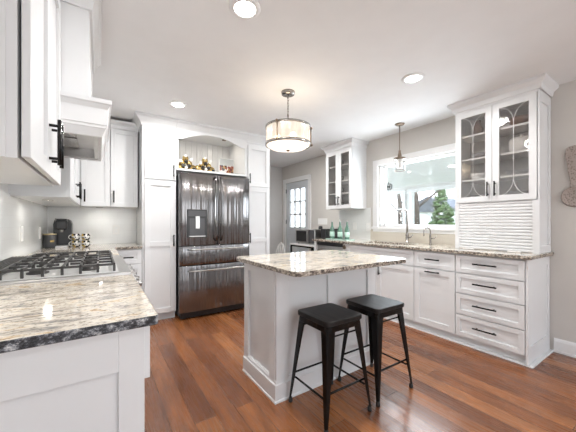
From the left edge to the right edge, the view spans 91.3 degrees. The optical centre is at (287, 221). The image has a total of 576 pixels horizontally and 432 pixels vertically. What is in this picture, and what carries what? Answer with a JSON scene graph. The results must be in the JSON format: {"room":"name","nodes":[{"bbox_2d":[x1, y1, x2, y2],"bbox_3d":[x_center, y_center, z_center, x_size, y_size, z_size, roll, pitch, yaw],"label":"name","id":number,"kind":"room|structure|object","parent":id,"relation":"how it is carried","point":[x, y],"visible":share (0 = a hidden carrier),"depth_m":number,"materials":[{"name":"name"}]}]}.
{"room":"kitchen","nodes":[
{"label":"kitchen","id":0,"kind":"room"},
{"bbox_2d":[0,183,39,255],"bbox_3d":[-0.827,-0.030,0.211,0.120,2.440,7.270,0,0,-34],"label":"wall","id":1,"kind":"structure","parent":0,"point":[4,187],"depth_m":1.82,"materials":[{"name":"beige paint"}]},
{"bbox_2d":[20,226,22,241],"bbox_3d":[-2.055,0.090,2.174,0.008,0.120,0.075,0,0,-34],"label":"wall outlet","id":2,"kind":"object","parent":1,"relation":"attached to","point":[21,227],"visible":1,"depth_m":2.15,"materials":[{"name":"white plastic"}]},
{"bbox_2d":[0,190,46,260],"bbox_3d":[-1.692,0.041,1.617,0.008,0.471,3.970,0,0,-34],"label":"backsplash","id":3,"kind":"structure","parent":1,"relation":"attached to","point":[15,212],"depth_m":2.12,"materials":[{"name":"tile"}]},
{"bbox_2d":[0,0,63,185],"bbox_3d":[-1.054,-0.715,1.005,0.389,1.070,0.837,0,0,-34],"label":"upper cabinet","id":4,"kind":"object","parent":1,"relation":"attached to","point":[31,127],"visible":0.99,"depth_m":0.85,"materials":[{"name":"white paint"}]},
{"bbox_2d":[8,158,81,206],"bbox_3d":[-2.170,-0.695,2.657,0.370,1.030,1.710,0,0,-34],"label":"upper cabinet","id":5,"kind":"object","parent":1,"relation":"attached to","point":[69,194],"visible":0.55,"depth_m":2.07,"materials":[{"name":"white paint"}]},
{"bbox_2d":[60,0,111,160],"bbox_3d":[-1.424,-0.858,1.720,0.567,0.785,0.867,0,0,-34],"label":"range hood","id":6,"kind":"object","parent":1,"relation":"attached to","point":[85,118],"visible":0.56,"depth_m":1.49,"materials":[{"name":"white paint"}]},
{"bbox_2d":[80,159,136,242],"bbox_3d":[-1.790,-0.030,4.013,2.750,2.440,0.120,0,0,-34],"label":"wall","id":7,"kind":"structure","parent":0,"point":[80,159],"depth_m":3.78,"materials":[{"name":"beige paint"}]},
{"bbox_2d":[47,206,135,243],"bbox_3d":[-2.411,0.041,3.519,0.912,0.471,0.008,0,0,-34],"label":"backsplash","id":8,"kind":"structure","parent":7,"relation":"attached to","point":[97,222],"depth_m":3.54,"materials":[{"name":"tile"}]},
{"bbox_2d":[81,127,109,207],"bbox_3d":[-2.303,-0.695,3.374,0.283,1.030,0.370,0,0,-34],"label":"upper cabinet","id":9,"kind":"object","parent":7,"relation":"attached to","point":[95,175],"visible":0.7,"depth_m":3.27,"materials":[{"name":"white paint"}]},
{"bbox_2d":[110,119,137,208],"bbox_3d":[-2.063,-0.695,3.535,0.291,1.030,0.370,0,0,-34],"label":"upper cabinet","id":10,"kind":"object","parent":7,"relation":"attached to","point":[123,134],"visible":0.95,"depth_m":3.42,"materials":[{"name":"white paint"}]},
{"bbox_2d":[176,119,248,177],"bbox_3d":[-1.136,-0.945,3.962,0.946,0.610,0.690,0,0,-34],"label":"display niche","id":11,"kind":"object","parent":7,"relation":"attached to","point":[198,141],"visible":0.66,"depth_m":4.03,"materials":[{"name":"white paint"}]},
{"bbox_2d":[178,154,195,169],"bbox_3d":[-1.348,-0.773,3.700,0.284,0.208,0.129,0,0,-34],"label":"flower ornament","id":12,"kind":"object","parent":11,"relation":"on","point":[181,164],"visible":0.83,"depth_m":3.66,"materials":[{"name":"gold metal"}]},
{"bbox_2d":[196,157,214,171],"bbox_3d":[-1.131,-0.772,3.842,0.285,0.209,0.126,0,0,-34],"label":"flower ornament","id":13,"kind":"object","parent":11,"relation":"on","point":[204,162],"visible":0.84,"depth_m":3.80,"materials":[{"name":"gold metal"}]},
{"bbox_2d":[176,168,246,177],"bbox_3d":[-1.150,-0.652,3.983,0.946,0.025,0.640,0,0,-34],"label":"shelf","id":14,"kind":"object","parent":11,"relation":"attached to","point":[178,170],"depth_m":3.71,"materials":[{"name":"white paint"}]},
{"bbox_2d":[219,158,233,173],"bbox_3d":[-0.893,-0.790,4.085,0.220,0.250,0.048,0,0,-34],"label":"flower picture","id":15,"kind":"object","parent":11,"relation":"on","point":[225,165],"visible":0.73,"depth_m":4.07,"materials":[{"name":"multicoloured paper"}]},
{"bbox_2d":[220,165,233,173],"bbox_3d":[-0.887,-0.759,4.075,0.210,0.109,0.002,0,0,-34],"label":"print","id":16,"kind":"object","parent":15,"relation":"attached to","point":[223,168],"depth_m":4.08},
{"bbox_2d":[269,166,281,253],"bbox_3d":[-0.733,-0.030,6.128,1.600,2.440,0.120,0,0,-34],"label":"wall","id":17,"kind":"structure","parent":0,"point":[275,188],"depth_m":6.36,"materials":[{"name":"beige paint"}]},
{"bbox_2d":[92,0,575,166],"bbox_3d":[0.555,-1.290,1.840,4.230,0.080,8.640,0,0,-34],"label":"ceiling","id":18,"kind":"structure","parent":0,"point":[345,63],"depth_m":2.18,"materials":[{"name":"paint"}]},
{"bbox_2d":[168,100,186,107],"bbox_3d":[-1.168,-1.244,2.985,0.184,0.012,0.184,0,0,-34],"label":"recessed light","id":19,"kind":"object","parent":18,"relation":"in","point":[178,104],"visible":1,"depth_m":2.97,"materials":[{"name":"white paint"}]},
{"bbox_2d":[229,0,260,19],"bbox_3d":[-0.251,-1.244,1.644,0.184,0.012,0.184,0,0,-34],"label":"recessed light","id":20,"kind":"object","parent":18,"relation":"in","point":[242,9],"visible":1,"depth_m":1.64,"materials":[{"name":"white paint"}]},
{"bbox_2d":[265,89,312,151],"bbox_3d":[-0.006,-0.964,2.716,0.436,0.573,0.458,0,0,-34],"label":"drum pendant","id":21,"kind":"object","parent":18,"relation":"hanging from","point":[293,143],"visible":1,"depth_m":2.62,"materials":[{"name":"silver metal"}]},
{"bbox_2d":[267,140,308,151],"bbox_3d":[0.000,-0.714,2.707,0.412,0.047,0.412,0,0,-34],"label":"diffuser","id":22,"kind":"object","parent":21,"relation":"attached to","point":[276,145],"depth_m":2.61,"materials":[{"name":"beige glass"}]},
{"bbox_2d":[394,122,405,171],"bbox_3d":[1.424,-0.950,3.589,0.142,0.600,0.142,0,0,-34],"label":"mini pendant","id":23,"kind":"object","parent":18,"relation":"hanging from","point":[399,159],"visible":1,"depth_m":3.57,"materials":[{"name":"glass"}]},
{"bbox_2d":[397,159,402,168],"bbox_3d":[1.424,-0.750,3.589,0.068,0.130,0.067,0,0,-34],"label":"diffuser","id":24,"kind":"object","parent":23,"relation":"attached to","point":[399,161],"depth_m":3.57,"materials":[{"name":"glass"}]},
{"bbox_2d":[402,72,424,83],"bbox_3d":[1.085,-1.244,2.444,0.184,0.012,0.184,0,0,-34],"label":"recessed light","id":25,"kind":"object","parent":18,"relation":"in","point":[410,78],"visible":1,"depth_m":2.43,"materials":[{"name":"white paint"}]},
{"bbox_2d":[145,308,575,431],"bbox_3d":[0.555,1.220,1.840,4.230,0.060,8.640,0,0,-34],"label":"floor","id":26,"kind":"structure","parent":0,"point":[197,382],"depth_m":1.97,"materials":[{"name":"brown wood"}]},
{"bbox_2d":[0,250,141,286],"bbox_3d":[-1.330,0.703,1.723,0.707,0.975,0.912,0,0,-34],"label":"gas range","id":27,"kind":"object","parent":26,"relation":"on","point":[20,269],"visible":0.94,"depth_m":1.50,"materials":[{"name":"metal"}]},
{"bbox_2d":[0,326,149,431],"bbox_3d":[-0.874,0.748,1.010,0.671,0.884,0.774,0,0,-34],"label":"base cabinet","id":28,"kind":"object","parent":26,"relation":"on","point":[94,383],"visible":0.64,"depth_m":0.76,"materials":[{"name":"white paint"}]},
{"bbox_2d":[0,274,157,353],"bbox_3d":[-0.877,0.291,0.992,0.649,0.030,0.800,0,0,-34],"label":"countertop","id":29,"kind":"structure","parent":28,"relation":"on","point":[36,314],"depth_m":0.88,"materials":[{"name":"beige stone"}]},
{"bbox_2d":[117,249,141,287],"bbox_3d":[-1.971,0.748,3.419,0.288,0.884,0.664,0,0,-34],"label":"base cabinet","id":30,"kind":"object","parent":26,"relation":"on","point":[133,257],"visible":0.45,"depth_m":3.22,"materials":[{"name":"white paint"}]},
{"bbox_2d":[132,111,176,319],"bbox_3d":[-1.719,-0.030,3.572,0.453,2.440,0.690,0,0,-34],"label":"tall cabinet","id":31,"kind":"object","parent":26,"relation":"on","point":[156,210],"visible":0.85,"depth_m":3.37,"materials":[{"name":"white paint"}]},
{"bbox_2d":[175,172,248,318],"bbox_3d":[-1.087,0.297,3.872,0.922,1.785,0.796,0,0,-34],"label":"refrigerator","id":32,"kind":"object","parent":26,"relation":"on","point":[212,211],"visible":0.94,"depth_m":3.54,"materials":[{"name":"silver metal"}]},
{"bbox_2d":[244,133,272,255],"bbox_3d":[-0.551,-0.030,4.355,0.460,2.440,0.690,0,0,-34],"label":"tall cabinet","id":33,"kind":"object","parent":26,"relation":"on","point":[258,154],"visible":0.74,"depth_m":4.11,"materials":[{"name":"white paint"}]},
{"bbox_2d":[275,242,285,253],"bbox_3d":[-0.303,0.789,5.273,0.443,0.804,0.400,0,0,-34],"label":"dining chair","id":34,"kind":"object","parent":26,"relation":"on","point":[283,247],"visible":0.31,"depth_m":5.37,"materials":[{"name":"white plastic"}]},
{"bbox_2d":[290,243,313,252],"bbox_3d":[0.439,0.790,5.083,0.525,0.800,0.680,0,0,-34],"label":"side table","id":35,"kind":"object","parent":26,"relation":"on","point":[303,245],"visible":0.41,"depth_m":4.94,"materials":[{"name":"white wood"}]},
{"bbox_2d":[296,229,321,243],"bbox_3d":[0.450,0.260,5.079,0.442,0.260,0.540,0,0,-34],"label":"microwave","id":36,"kind":"object","parent":35,"relation":"on","point":[302,235],"visible":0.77,"depth_m":4.88,"materials":[{"name":"metal"}]},
{"bbox_2d":[242,263,374,404],"bbox_3d":[0.187,0.748,2.354,1.032,0.884,0.565,0,0,-34],"label":"kitchen island","id":37,"kind":"object","parent":26,"relation":"on","point":[273,300],"visible":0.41,"depth_m":2.04,"materials":[{"name":"white paint"}]},
{"bbox_2d":[237,250,405,276],"bbox_3d":[0.241,0.291,2.183,1.040,0.030,0.850,0,0,-34],"label":"island countertop","id":38,"kind":"structure","parent":37,"relation":"on","point":[307,263],"depth_m":1.97,"materials":[{"name":"beige stone"}]},
{"bbox_2d":[316,241,342,250],"bbox_3d":[0.834,0.750,4.439,0.595,0.880,0.580,0,0,-34],"label":"dishwasher","id":39,"kind":"object","parent":26,"relation":"on","point":[320,245],"visible":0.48,"depth_m":4.29,"materials":[{"name":"black metal"}]},
{"bbox_2d":[289,303,371,431],"bbox_3d":[0.266,0.885,1.822,0.391,0.610,0.379,0,0,-34],"label":"bar stool","id":40,"kind":"object","parent":26,"relation":"on","point":[328,318],"visible":1,"depth_m":1.74,"materials":[{"name":"black metal"}]},
{"bbox_2d":[338,294,412,406],"bbox_3d":[0.636,0.885,2.070,0.391,0.610,0.379,0,0,-34],"label":"bar stool","id":41,"kind":"object","parent":26,"relation":"on","point":[376,307],"visible":0.97,"depth_m":1.99,"materials":[{"name":"black metal"}]},
{"bbox_2d":[347,243,416,327],"bbox_3d":[1.337,0.748,3.706,0.604,0.884,1.019,0,0,-34],"label":"base cabinet","id":42,"kind":"object","parent":26,"relation":"on","point":[396,281],"visible":0.38,"depth_m":3.33,"materials":[{"name":"white paint"}]},
{"bbox_2d":[414,250,457,342],"bbox_3d":[1.743,0.748,3.100,0.604,0.884,0.438,0,0,-34],"label":"base cabinet","id":43,"kind":"object","parent":26,"relation":"on","point":[434,272],"visible":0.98,"depth_m":2.94,"materials":[{"name":"white paint"}]},
{"bbox_2d":[456,254,553,368],"bbox_3d":[2.031,0.748,2.670,0.604,0.884,0.598,0,0,-34],"label":"base cabinet","id":44,"kind":"object","parent":26,"relation":"on","point":[503,304],"visible":0.95,"depth_m":2.50,"materials":[{"name":"white paint"}]},
{"bbox_2d":[312,238,553,259],"bbox_3d":[1.417,0.291,3.590,0.594,0.030,2.810,0,0,-34],"label":"countertop","id":45,"kind":"structure","parent":44,"relation":"on","point":[402,245],"depth_m":2.97,"materials":[{"name":"beige stone"}]},
{"bbox_2d":[321,228,337,238],"bbox_3d":[0.726,0.193,4.722,0.360,0.167,0.130,0,0,-34],"label":"toaster oven","id":46,"kind":"object","parent":45,"relation":"on","point":[325,233],"visible":0.62,"depth_m":4.62,"materials":[{"name":"black metal"}]},
{"bbox_2d":[326,238,354,240],"bbox_3d":[0.810,0.270,4.399,0.180,0.012,0.470,0,0,-34],"label":"serving tray","id":47,"kind":"object","parent":45,"relation":"on","point":[326,238],"visible":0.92,"depth_m":4.30,"materials":[{"name":"green glass"}]},
{"bbox_2d":[330,221,334,237],"bbox_3d":[0.712,0.124,4.544,0.078,0.279,0.078,0,0,-34],"label":"bottle","id":48,"kind":"object","parent":47,"relation":"on","point":[332,233],"visible":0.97,"depth_m":4.52,"materials":[{"name":"green glass"}]},
{"bbox_2d":[338,221,342,238],"bbox_3d":[0.812,0.124,4.395,0.078,0.279,0.078,0,0,-34],"label":"bottle","id":49,"kind":"object","parent":47,"relation":"on","point":[340,233],"visible":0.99,"depth_m":4.37,"materials":[{"name":"green glass"}]},
{"bbox_2d":[344,221,349,239],"bbox_3d":[0.896,0.124,4.270,0.078,0.279,0.078,0,0,-34],"label":"bottle","id":50,"kind":"object","parent":47,"relation":"on","point":[347,231],"visible":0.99,"depth_m":4.25,"materials":[{"name":"green glass"}]},
{"bbox_2d":[398,209,412,242],"bbox_3d":[1.543,0.049,3.710,0.185,0.453,0.098,0,0,6],"label":"faucet","id":51,"kind":"object","parent":45,"relation":"on","point":[401,210],"visible":1,"depth_m":3.71,"materials":[{"name":"silver metal"}]},
{"bbox_2d":[423,227,436,244],"bbox_3d":[1.733,0.170,3.447,0.159,0.212,0.078,0,0,12],"label":"faucet","id":52,"kind":"object","parent":45,"relation":"on","point":[430,236],"visible":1,"depth_m":3.45,"materials":[{"name":"silver metal"}]},
{"bbox_2d":[447,73,558,253],"bbox_3d":[2.090,-0.487,2.795,0.377,1.526,0.804,0,0,-34],"label":"hutch","id":53,"kind":"object","parent":45,"relation":"on","point":[497,220],"visible":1,"depth_m":2.70,"materials":[{"name":"white paint"}]},
{"bbox_2d":[472,120,482,133],"bbox_3d":[2.011,-0.984,2.983,0.100,0.170,0.100,0,0,-34],"label":"vase","id":54,"kind":"object","parent":53,"relation":"on","point":[478,128],"visible":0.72,"depth_m":2.96,"materials":[{"name":"brown ceramic"}]},
{"bbox_2d":[470,173,484,178],"bbox_3d":[2.011,-0.474,2.983,0.140,0.070,0.140,0,0,-34],"label":"bowl","id":55,"kind":"object","parent":53,"relation":"on","point":[475,175],"visible":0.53,"depth_m":2.94,"materials":[{"name":"white ceramic"}]},
{"bbox_2d":[471,152,484,157],"bbox_3d":[2.027,-0.684,2.958,0.170,0.060,0.170,0,0,-34],"label":"bowl","id":56,"kind":"object","parent":53,"relation":"on","point":[481,154],"visible":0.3,"depth_m":2.91,"materials":[{"name":"white ceramic"}]},
{"bbox_2d":[462,121,528,142],"bbox_3d":[2.113,-0.890,2.817,0.272,0.018,0.644,0,0,-34],"label":"shelf","id":57,"kind":"object","parent":53,"relation":"attached to","point":[522,128],"depth_m":2.80,"materials":[{"name":"white paint"}]},
{"bbox_2d":[462,149,528,164],"bbox_3d":[2.113,-0.645,2.817,0.272,0.018,0.644,0,0,-34],"label":"shelf","id":58,"kind":"object","parent":53,"relation":"attached to","point":[521,154],"depth_m":2.80,"materials":[{"name":"white paint"}]},
{"bbox_2d":[462,173,528,183],"bbox_3d":[2.113,-0.430,2.817,0.272,0.018,0.644,0,0,-34],"label":"shelf","id":59,"kind":"object","parent":53,"relation":"attached to","point":[524,177],"depth_m":2.79,"materials":[{"name":"white paint"}]},
{"bbox_2d":[506,169,528,174],"bbox_3d":[2.200,-0.464,2.700,0.180,0.050,0.180,0,0,-34],"label":"bowl","id":60,"kind":"object","parent":53,"relation":"on","point":[520,171],"visible":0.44,"depth_m":2.64,"materials":[{"name":"grey ceramic"}]},
{"bbox_2d":[508,114,528,124],"bbox_3d":[2.216,-0.944,2.675,0.200,0.090,0.200,0,0,-34],"label":"bowl","id":61,"kind":"object","parent":53,"relation":"on","point":[523,118],"visible":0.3,"depth_m":2.62,"materials":[{"name":"brown ceramic"}]},
{"bbox_2d":[509,134,528,151],"bbox_3d":[2.219,-0.743,2.671,0.200,0.177,0.198,0,0,-34],"label":"casserole","id":62,"kind":"object","parent":53,"relation":"on","point":[522,142],"visible":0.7,"depth_m":2.61,"materials":[{"name":"white ceramic"}]},
{"bbox_3d":[2.211,-0.224,2.683,0.200,0.017,0.198,0,0,-34],"label":"plate","id":63,"kind":"object","parent":53,"relation":"in","visible":0},
{"bbox_3d":[2.211,-0.236,2.683,0.200,0.017,0.198,0,0,-34],"label":"plate","id":64,"kind":"object","parent":63,"relation":"on","visible":0},
{"bbox_3d":[2.211,-0.248,2.683,0.200,0.017,0.198,0,0,-34],"label":"plate","id":65,"kind":"object","parent":64,"relation":"on","visible":0},
{"bbox_3d":[2.211,-0.260,2.683,0.200,0.017,0.198,0,0,-34],"label":"plate","id":66,"kind":"object","parent":65,"relation":"on","visible":0},
{"bbox_3d":[2.211,-0.272,2.683,0.200,0.017,0.198,0,0,-34],"label":"plate","id":67,"kind":"object","parent":66,"relation":"on","visible":0},
{"bbox_2d":[507,190,528,192],"bbox_3d":[2.211,-0.283,2.683,0.200,0.017,0.198,0,0,-34],"label":"plate","id":68,"kind":"object","parent":67,"relation":"on","point":[520,190],"visible":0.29,"depth_m":2.61,"materials":[{"name":"grey ceramic"}]},
{"bbox_3d":[-2.059,0.748,2.767,0.652,0.884,1.626,0,0,-34],"label":"base cabinet","id":69,"kind":"object","parent":26,"relation":"on","visible":0},
{"bbox_2d":[27,243,141,259],"bbox_3d":[-1.956,0.291,2.839,0.912,0.030,1.630,0,0,-34],"label":"countertop","id":70,"kind":"structure","parent":69,"relation":"on","point":[113,247],"depth_m":2.93,"materials":[{"name":"beige stone"}]},
{"bbox_2d":[42,233,56,248],"bbox_3d":[-2.527,0.199,2.983,0.116,0.154,0.116,0,0,-34],"label":"canister","id":71,"kind":"object","parent":70,"relation":"on","point":[49,240],"visible":0.95,"depth_m":2.94,"materials":[{"name":"black metal"}]},
{"bbox_2d":[53,218,72,247],"bbox_3d":[-2.514,0.117,3.143,0.165,0.318,0.300,0,0,-34],"label":"coffee machine","id":72,"kind":"object","parent":70,"relation":"on","point":[63,227],"visible":0.9,"depth_m":3.10,"materials":[{"name":"black plastic"}]},
{"bbox_2d":[55,245,68,247],"bbox_3d":[-2.468,0.265,3.068,0.120,0.022,0.125,0,0,-34],"label":"drip tray","id":73,"kind":"object","parent":72,"relation":"on","point":[57,246],"depth_m":3.03,"materials":[{"name":"metal"}]},
{"bbox_2d":[69,240,80,246],"bbox_3d":[-2.356,0.240,3.121,0.098,0.072,0.082,0,0,1],"label":"mug","id":74,"kind":"object","parent":70,"relation":"on","point":[75,243],"visible":0.98,"depth_m":3.09,"materials":[{"name":"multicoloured ceramic"}]},
{"bbox_2d":[68,234,79,239],"bbox_3d":[-2.357,0.166,3.116,0.082,0.072,0.098,0,0,21],"label":"mug","id":75,"kind":"object","parent":74,"relation":"on","point":[73,236],"visible":1,"depth_m":3.09,"materials":[{"name":"multicoloured ceramic"}]},
{"bbox_2d":[81,240,92,246],"bbox_3d":[-2.249,0.240,3.143,0.081,0.072,0.098,0,0,33],"label":"mug","id":76,"kind":"object","parent":70,"relation":"on","point":[85,243],"visible":1,"depth_m":3.11,"materials":[{"name":"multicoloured ceramic"}]},
{"bbox_2d":[81,234,92,239],"bbox_3d":[-2.249,0.166,3.143,0.081,0.072,0.098,0,0,33],"label":"mug","id":77,"kind":"object","parent":76,"relation":"on","point":[83,236],"visible":0.99,"depth_m":3.11,"materials":[{"name":"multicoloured ceramic"}]},
{"bbox_2d":[387,155,454,188],"bbox_3d":[2.979,-1.030,5.544,3.880,0.040,6.900,0,0,-34],"label":"ceiling","id":78,"kind":"structure","parent":0,"point":[438,170],"depth_m":5.86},
{"bbox_2d":[387,182,392,189],"bbox_3d":[2.554,-0.905,7.149,0.176,0.210,0.175,0,0,11],"label":"lantern","id":79,"kind":"object","parent":78,"relation":"hanging from","point":[388,184],"visible":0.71,"depth_m":7.12,"materials":[{"name":"black metal"}]},
{"bbox_2d":[387,181,454,223],"bbox_3d":[4.308,0.090,6.795,0.120,2.200,5.500,0,0,-34],"label":"wall","id":80,"kind":"structure","parent":0,"point":[452,182],"depth_m":7.93,"materials":[{"name":"white paint"}]},
{"bbox_2d":[387,184,454,223],"bbox_3d":[3.631,-0.345,7.690,0.050,1.170,2.520,0,0,-34],"label":"trim","id":81,"kind":"structure","parent":80,"relation":"attached to","point":[410,191],"depth_m":7.95,"materials":[{"name":"white paint"}]},
{"bbox_2d":[282,80,575,349],"bbox_3d":[2.271,-0.030,2.989,0.140,2.440,8.440,0,0,-34],"label":"wall","id":82,"kind":"structure","parent":0,"point":[563,101],"depth_m":2.60,"materials":[{"name":"beige paint"}]},
{"bbox_2d":[283,174,310,252],"bbox_3d":[0.185,0.120,5.984,0.095,2.140,1.000,0,0,-34],"label":"door","id":83,"kind":"structure","parent":82,"relation":"in","point":[291,231],"depth_m":6.06,"materials":[{"name":"white paint"}]},
{"bbox_2d":[318,218,326,224],"bbox_3d":[0.649,-0.010,5.278,0.009,0.114,0.228,0,0,-34],"label":"light switch","id":84,"kind":"object","parent":82,"relation":"attached to","point":[322,221],"visible":1,"depth_m":5.27,"materials":[{"name":"white plastic"}]},
{"bbox_2d":[321,138,368,209],"bbox_3d":[0.910,-0.730,4.557,0.377,1.040,0.698,0,0,-34],"label":"upper cabinet","id":85,"kind":"object","parent":82,"relation":"attached to","point":[338,168],"visible":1,"depth_m":4.42,"materials":[{"name":"white paint"}]},
{"bbox_2d":[329,163,348,169],"bbox_3d":[0.937,-0.900,4.574,0.272,0.018,0.550,0,0,-34],"label":"shelf","id":86,"kind":"object","parent":85,"relation":"attached to","point":[338,165],"depth_m":4.52,"materials":[{"name":"white paint"}]},
{"bbox_2d":[329,179,348,184],"bbox_3d":[0.937,-0.650,4.574,0.272,0.018,0.550,0,0,-34],"label":"shelf","id":87,"kind":"object","parent":85,"relation":"attached to","point":[338,181],"depth_m":4.57,"materials":[{"name":"white paint"}]},
{"bbox_2d":[329,192,348,195],"bbox_3d":[0.937,-0.455,4.574,0.272,0.018,0.550,0,0,-34],"label":"shelf","id":88,"kind":"object","parent":85,"relation":"attached to","point":[330,193],"depth_m":4.57,"materials":[{"name":"white paint"}]},
{"bbox_2d":[339,208,370,239],"bbox_3d":[1.086,0.028,4.626,0.008,0.496,0.680,0,0,-34],"label":"backsplash","id":89,"kind":"structure","parent":82,"relation":"attached to","point":[361,217],"depth_m":4.56,"materials":[{"name":"tile"}]},
{"bbox_2d":[366,223,369,230],"bbox_3d":[1.246,0.080,4.372,0.008,0.130,0.080,0,0,-34],"label":"wall outlet","id":90,"kind":"object","parent":82,"relation":"attached to","point":[367,224],"visible":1,"depth_m":4.37,"materials":[{"name":"white plastic"}]},
{"bbox_2d":[370,230,454,244],"bbox_3d":[1.662,0.198,3.766,0.008,0.156,1.390,0,0,-34],"label":"backsplash","id":91,"kind":"structure","parent":82,"relation":"attached to","point":[442,239],"depth_m":3.72,"materials":[{"name":"beige tile"}]},
{"bbox_2d":[371,143,454,233],"bbox_3d":[1.698,-0.390,3.778,0.155,1.070,1.320,0,0,-34],"label":"window","id":92,"kind":"structure","parent":82,"relation":"in","point":[384,227],"depth_m":3.98,"materials":[{"name":"white paint"}]},
{"bbox_2d":[554,338,575,357],"bbox_3d":[3.495,1.127,1.016,0.022,0.125,3.780,0,0,-34],"label":"baseboard","id":93,"kind":"structure","parent":82,"relation":"attached to","point":[564,347],"depth_m":2.52,"materials":[{"name":"white paint"}]},
{"bbox_2d":[561,145,575,206],"bbox_3d":[2.515,-0.402,2.472,0.026,0.540,0.184,0,0,-34],"label":"spoon","id":94,"kind":"object","parent":82,"relation":"attached to","point":[568,196],"visible":1,"depth_m":2.48,"materials":[{"name":"brown wood"}]},
{"bbox_2d":[561,187,575,206],"bbox_3d":[2.516,-0.225,2.472,0.024,0.186,0.184,0,0,-34],"label":"spoon bowl","id":95,"kind":"object","parent":94,"relation":"on","point":[568,196],"depth_m":2.50,"materials":[{"name":"brown wood"}]},
{"label":"outside","id":96,"kind":"structure","parent":0,"visible":0},
{"bbox_3d":[19.701,1.350,31.240,52.500,0.080,90.000,0,0,-34],"label":"lawn","id":97,"kind":"structure","parent":96,"visible":0},
{"bbox_2d":[387,194,401,223],"bbox_3d":[6.881,-2.003,17.585,2.924,6.641,3.256,0,0,45],"label":"tree","id":98,"kind":"object","parent":97,"relation":"on","point":[399,200],"visible":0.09,"depth_m":17.45,"materials":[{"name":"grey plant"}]},
{"bbox_2d":[414,190,440,224],"bbox_3d":[5.305,-1.733,12.182,3.036,6.104,2.266,0,0,-3],"label":"post","id":99,"kind":"object","parent":97,"relation":"on","point":[417,205],"visible":0.05,"depth_m":11.70,"materials":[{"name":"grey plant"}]},
{"bbox_2d":[419,197,455,224],"bbox_3d":[16.860,-0.650,30.541,6.400,3.920,6.800,0,0,-34],"label":"house","id":100,"kind":"structure","parent":97,"relation":"on","point":[424,218],"depth_m":28.85,"materials":[{"name":"white"}]},
{"bbox_2d":[424,189,454,224],"bbox_3d":[9.177,-0.592,16.850,2.056,3.818,2.003,0,0,22],"label":"tree","id":101,"kind":"object","parent":97,"relation":"on","point":[448,212],"visible":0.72,"depth_m":16.57,"materials":[{"name":"green plant"}]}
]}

